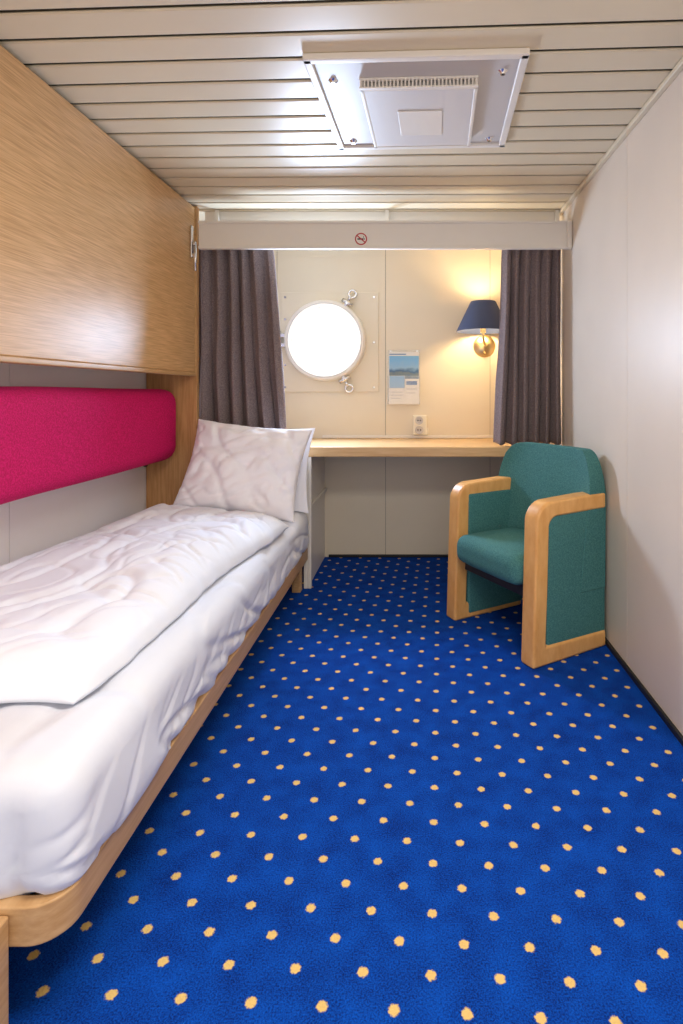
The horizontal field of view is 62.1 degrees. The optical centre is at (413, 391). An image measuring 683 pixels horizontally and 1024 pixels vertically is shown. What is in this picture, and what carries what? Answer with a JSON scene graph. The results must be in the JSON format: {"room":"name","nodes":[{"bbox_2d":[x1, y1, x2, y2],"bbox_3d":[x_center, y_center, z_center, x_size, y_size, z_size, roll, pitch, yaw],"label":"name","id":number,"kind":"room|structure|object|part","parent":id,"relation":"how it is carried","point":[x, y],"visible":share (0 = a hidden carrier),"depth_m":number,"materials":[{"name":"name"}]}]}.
{"room":"ship interior","nodes":[
{"label":"ship interior","id":0,"kind":"room"},
{"bbox_2d":[0,363,145,565],"bbox_3d":[-1.490,0.009,1.565,0.060,2.150,4.230,0,0,0],"label":"wall","id":1,"kind":"structure","parent":0,"point":[29,525],"depth_m":2.35,"materials":[{"name":"paint"}]},
{"bbox_2d":[0,386,175,504],"bbox_3d":[-1.359,0.190,1.810,0.200,0.421,2.440,0,0,0],"label":"backrest cushion","id":2,"kind":"object","parent":1,"relation":"attached to","point":[52,438],"visible":1,"depth_m":2.09,"materials":[{"name":"fabric"}]},
{"bbox_2d":[0,45,196,375],"bbox_3d":[-1.307,-0.543,1.897,0.299,0.915,2.294,0,0,0],"label":"bunk","id":3,"kind":"object","parent":1,"relation":"attached to","point":[98,253],"visible":1,"depth_m":2.00,"materials":[{"name":"brown wood"}]},
{"bbox_3d":[-1.202,-0.096,1.895,0.039,0.020,2.290,0,0,0],"label":"trim","id":4,"kind":"part","parent":3,"relation":"part of","materials":[{"name":"brown wood"}]},
{"bbox_3d":[-1.165,-0.719,2.982,0.015,0.145,0.016,0,0,0],"label":"latch handle","id":5,"kind":"part","parent":3,"relation":"part of","materials":[{"name":"silver metal"}]},
{"bbox_3d":[-1.202,-0.543,3.042,0.039,0.915,0.004,0,0,0],"label":"trim","id":6,"kind":"part","parent":3,"relation":"part of","materials":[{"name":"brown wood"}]},
{"bbox_2d":[0,0,682,220],"bbox_3d":[-0.314,-1.040,1.565,2.292,0.052,4.230,0,0,0],"label":"ceiling","id":7,"kind":"structure","parent":0,"point":[218,99],"depth_m":1.86,"materials":[{"name":"metal"}]},
{"bbox_2d":[215,210,558,220],"bbox_3d":[-0.166,-0.920,3.128,1.988,0.189,0.027,0,0,0],"label":"rail","id":8,"kind":"object","parent":7,"relation":"attached to","point":[217,212],"visible":0.04,"depth_m":3.12,"materials":[{"name":"white metal"}]},
{"bbox_2d":[199,249,285,428],"bbox_3d":[-0.964,-0.268,3.140,0.509,1.116,0.081,0,0,0],"label":"curtain","id":9,"kind":"object","parent":8,"relation":"hanging from","point":[241,374],"visible":0.87,"depth_m":3.13,"materials":[{"name":"fabric"}]},
{"bbox_2d":[493,250,560,444],"bbox_3d":[0.637,-0.265,3.129,0.380,1.120,0.084,0,0,0],"label":"curtain","id":10,"kind":"object","parent":8,"relation":"hanging from","point":[527,408],"visible":0.94,"depth_m":3.12,"materials":[{"name":"fabric"}]},
{"bbox_2d":[302,47,529,149],"bbox_3d":[0.017,-0.991,1.978,0.678,0.048,0.633,0,0,2],"label":"ceiling vent","id":11,"kind":"object","parent":7,"relation":"in","point":[449,98],"visible":1,"depth_m":1.86,"materials":[{"name":"white metal"}]},
{"bbox_2d":[359,75,477,90],"bbox_3d":[0.015,-0.986,1.786,0.379,0.034,0.013,0,0,2],"label":"grille","id":12,"kind":"object","parent":11,"relation":"attached to","point":[367,82],"depth_m":1.79,"materials":[{"name":"white plastic"}]},
{"bbox_2d":[360,80,477,147],"bbox_3d":[0.024,-0.986,2.007,0.396,0.034,0.444,0,0,0],"label":"diffuser","id":13,"kind":"object","parent":11,"relation":"attached to","point":[394,113],"depth_m":1.95,"materials":[{"name":"white"}]},
{"bbox_3d":[0.024,-0.969,2.020,0.155,0.004,0.180,0,0,2],"label":"sensor plate","id":14,"kind":"part","parent":11,"relation":"part of","materials":[{"name":"white plastic"}]},
{"bbox_2d":[9,557,682,1023],"bbox_3d":[-0.314,1.109,1.590,2.392,0.050,4.280,0,0,0],"label":"floor","id":15,"kind":"structure","parent":0,"point":[384,814],"depth_m":1.34,"materials":[{"name":"blue carpet"}]},
{"bbox_2d":[0,511,308,1023],"bbox_3d":[-1.011,0.857,1.985,0.902,0.454,2.180,0,0,0],"label":"bed","id":16,"kind":"object","parent":15,"relation":"on","point":[77,780],"visible":0.52,"depth_m":1.09,"materials":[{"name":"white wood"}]},
{"bbox_3d":[-1.058,0.973,0.909,0.783,0.222,0.029,0,0,0],"label":"foot panel","id":17,"kind":"part","parent":16,"relation":"part of","materials":[{"name":"brown wood"}]},
{"bbox_2d":[0,503,288,703],"bbox_3d":[-0.992,0.571,1.934,0.751,0.109,1.766,0,0,4],"label":"duvet","id":18,"kind":"object","parent":16,"relation":"on","point":[74,612],"visible":1,"depth_m":1.57,"materials":[{"name":"white fabric"}]},
{"bbox_2d":[173,419,311,521],"bbox_3d":[-0.868,0.390,2.863,0.658,0.493,0.284,0,0,4],"label":"pillow","id":19,"kind":"object","parent":16,"relation":"on","point":[232,467],"visible":0.92,"depth_m":2.78,"materials":[{"name":"white fabric"}]},
{"bbox_3d":[-0.636,1.002,3.045,0.048,0.164,0.050,0,0,0],"label":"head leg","id":20,"kind":"part","parent":16,"relation":"part of","materials":[{"name":"brown wood"}]},
{"bbox_2d":[294,428,314,512],"bbox_3d":[-0.858,0.406,3.002,0.640,0.464,0.117,0,0,0],"label":"pillow","id":21,"kind":"object","parent":16,"relation":"on","point":[300,505],"visible":0.2,"depth_m":2.97,"materials":[{"name":"white fabric"}]},
{"bbox_2d":[146,206,198,508],"bbox_3d":[-1.319,0.036,3.060,0.277,2.096,0.030,0,0,0],"label":"wall","id":22,"kind":"structure","parent":15,"relation":"on","point":[164,479],"depth_m":3.04,"materials":[{"name":"brown wood"}]},
{"bbox_2d":[304,435,554,588],"bbox_3d":[-0.313,0.684,3.381,2.284,0.800,0.593,0,0,0],"label":"desk","id":23,"kind":"object","parent":15,"relation":"on","point":[328,445],"visible":0.62,"depth_m":3.23,"materials":[{"name":"brown wood"}]},
{"bbox_3d":[-0.597,0.722,3.381,0.023,0.724,0.591,0,0,0],"label":"panel","id":24,"kind":"part","parent":23,"relation":"part of","materials":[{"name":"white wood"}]},
{"bbox_2d":[447,442,605,668],"bbox_3d":[0.490,0.668,2.550,0.467,0.832,0.614,0,0,-31],"label":"armchair","id":25,"kind":"object","parent":15,"relation":"on","point":[535,530],"visible":1,"depth_m":2.38,"materials":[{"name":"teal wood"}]},
{"bbox_3d":[0.351,0.756,2.779,0.414,0.655,0.078,0,0,-31],"label":"arm frame","id":26,"kind":"part","parent":25,"relation":"part of","materials":[{"name":"brown wood"}]},
{"bbox_3d":[0.449,0.722,2.526,0.372,0.140,0.447,0,0,-30],"label":"seat","id":27,"kind":"part","parent":25,"relation":"part of","materials":[{"name":"teal fabric"}]},
{"bbox_3d":[0.389,0.774,2.795,0.340,0.576,0.075,0,0,-30],"label":"panel","id":28,"kind":"part","parent":25,"relation":"part of","materials":[{"name":"teal fabric"}]},
{"bbox_3d":[0.480,0.818,2.544,0.290,0.052,0.447,0,0,-30],"label":"seat","id":29,"kind":"part","parent":25,"relation":"part of","materials":[{"name":"fabric"}]},
{"bbox_3d":[0.613,0.543,2.622,0.182,0.582,0.606,0,0,-30],"label":"backrest","id":30,"kind":"part","parent":25,"relation":"part of","materials":[{"name":"teal fabric"}]},
{"bbox_3d":[0.623,0.756,2.317,0.414,0.655,0.078,0,0,-30],"label":"arm frame","id":31,"kind":"part","parent":25,"relation":"part of","materials":[{"name":"brown wood"}]},
{"bbox_3d":[0.655,0.774,2.343,0.340,0.576,0.075,0,0,-30],"label":"panel","id":32,"kind":"part","parent":25,"relation":"part of","materials":[{"name":"teal fabric"}]},
{"bbox_2d":[274,250,503,556],"bbox_3d":[-0.314,0.009,3.710,2.332,2.150,0.060,0,0,0],"label":"wall","id":33,"kind":"structure","parent":0,"point":[374,505],"depth_m":3.68,"materials":[{"name":"beige paint"}]},
{"bbox_2d":[280,289,378,392],"bbox_3d":[-0.568,-0.329,3.643,0.671,0.675,0.074,0,0,0],"label":"window","id":34,"kind":"structure","parent":33,"relation":"in","point":[330,340],"depth_m":3.66,"materials":[{"name":"white metal"}]},
{"bbox_3d":[-0.578,-0.335,3.665,0.448,0.448,0.012,0,0,0],"label":"glass","id":35,"kind":"part","parent":34,"relation":"part of","materials":[{"name":"white glass"}]},
{"bbox_2d":[329,554,447,556],"bbox_3d":[0.130,1.075,3.674,1.380,0.018,0.012,0,0,0],"label":"baseboard","id":36,"kind":"structure","parent":33,"relation":"attached to","point":[330,555],"depth_m":3.67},
{"bbox_2d":[322,435,492,437],"bbox_3d":[0.111,0.293,3.671,1.422,0.019,0.014,0,0,0],"label":"backsplash","id":37,"kind":"structure","parent":33,"relation":"attached to","point":[324,436],"depth_m":3.66,"materials":[{"name":"beige wood"}]},
{"bbox_2d":[413,415,428,434],"bbox_3d":[0.044,0.216,3.659,0.103,0.130,0.041,0,0,0],"label":"power outlet","id":38,"kind":"object","parent":33,"relation":"attached to","point":[419,421],"visible":1,"depth_m":3.65,"materials":[{"name":"beige plastic"}]},
{"bbox_2d":[415,416,422,423],"bbox_3d":[0.034,0.185,3.644,0.054,0.054,0.010,0,0,0],"label":"socket","id":39,"kind":"object","parent":38,"relation":"attached to","point":[418,419],"depth_m":3.65,"materials":[{"name":"grey plastic"}]},
{"bbox_2d":[415,426,422,433],"bbox_3d":[0.034,0.247,3.644,0.054,0.054,0.010,0,0,0],"label":"socket","id":40,"kind":"object","parent":38,"relation":"attached to","point":[418,429],"depth_m":3.65,"materials":[{"name":"grey plastic"}]},
{"bbox_2d":[456,300,499,356],"bbox_3d":[0.432,-0.396,3.506,0.336,0.337,0.348,0,0,0],"label":"wall lamp","id":41,"kind":"object","parent":33,"relation":"attached to","point":[482,317],"visible":0.9,"depth_m":3.42,"materials":[{"name":"blue fabric"}]},
{"bbox_3d":[0.432,-0.471,3.500,0.336,0.186,0.336,0,0,0],"label":"lamp shade","id":42,"kind":"part","parent":41,"relation":"part of","materials":[{"name":"blue fabric"}]},
{"bbox_3d":[0.454,-0.354,3.578,0.033,0.124,0.178,0,0,10],"label":"arm","id":43,"kind":"part","parent":41,"relation":"part of","materials":[{"name":"gold metal"}]},
{"bbox_3d":[-0.066,-0.097,3.662,0.212,0.358,0.035,0,0,0],"label":"brochure holder","id":44,"kind":"object","parent":33,"relation":"attached to","visible":0},
{"bbox_2d":[389,376,404,403],"bbox_3d":[-0.111,-0.014,3.659,0.102,0.184,0.008,0,0,0],"label":"brochure","id":45,"kind":"object","parent":44,"relation":"in","point":[396,383],"visible":1,"depth_m":3.65,"materials":[{"name":"white paper"}]},
{"bbox_2d":[389,352,418,378],"bbox_3d":[-0.065,-0.091,3.669,0.198,0.339,0.010,0,0,0],"label":"brochure","id":46,"kind":"object","parent":44,"relation":"in","point":[406,364],"visible":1,"depth_m":3.67,"materials":[{"name":"blue paper"}]},
{"bbox_2d":[405,379,418,403],"bbox_3d":[-0.013,-0.004,3.651,0.090,0.164,0.005,0,0,0],"label":"brochure","id":47,"kind":"object","parent":44,"relation":"in","point":[411,385],"visible":1,"depth_m":3.65,"materials":[{"name":"white paper"}]},
{"bbox_2d":[559,70,682,734],"bbox_3d":[0.862,0.009,1.565,0.060,2.150,4.230,0,0,0],"label":"wall","id":48,"kind":"structure","parent":0,"point":[621,321],"depth_m":2.10,"materials":[{"name":"white paint"}]},
{"bbox_2d":[205,212,554,220],"bbox_3d":[-0.182,-0.983,3.155,1.986,0.063,0.020,0,0,0],"label":"trim","id":49,"kind":"structure","parent":48,"relation":"attached to","point":[209,216],"depth_m":3.15,"materials":[{"name":"white metal"}]},
{"bbox_2d":[198,221,571,249],"bbox_3d":[-0.152,-0.828,2.953,1.965,0.147,0.034,0,0,0],"label":"curtain valance","id":50,"kind":"object","parent":48,"relation":"attached to","point":[213,235],"visible":1,"depth_m":2.95,"materials":[{"name":"white metal"}]},
{"bbox_2d":[355,233,366,244],"bbox_3d":[-0.279,-0.806,2.949,0.064,0.064,0.003,0,0,0],"label":"no smoking sign","id":51,"kind":"object","parent":50,"relation":"attached to","point":[360,238],"visible":1,"depth_m":2.95,"materials":[{"name":"white plastic"}]},
{"bbox_2d":[559,57,682,216],"bbox_3d":[0.822,-1.006,1.555,0.020,0.019,4.210,0,0,0],"label":"trim","id":52,"kind":"structure","parent":48,"relation":"attached to","point":[678,68],"depth_m":2.11,"materials":[{"name":"metal"}]},
{"bbox_2d":[605,637,682,745],"bbox_3d":[0.826,1.073,1.559,0.012,0.022,4.218,0,0,0],"label":"baseboard","id":53,"kind":"structure","parent":48,"relation":"attached to","point":[661,713],"depth_m":1.98,"materials":[{"name":"plastic"}]}
]}

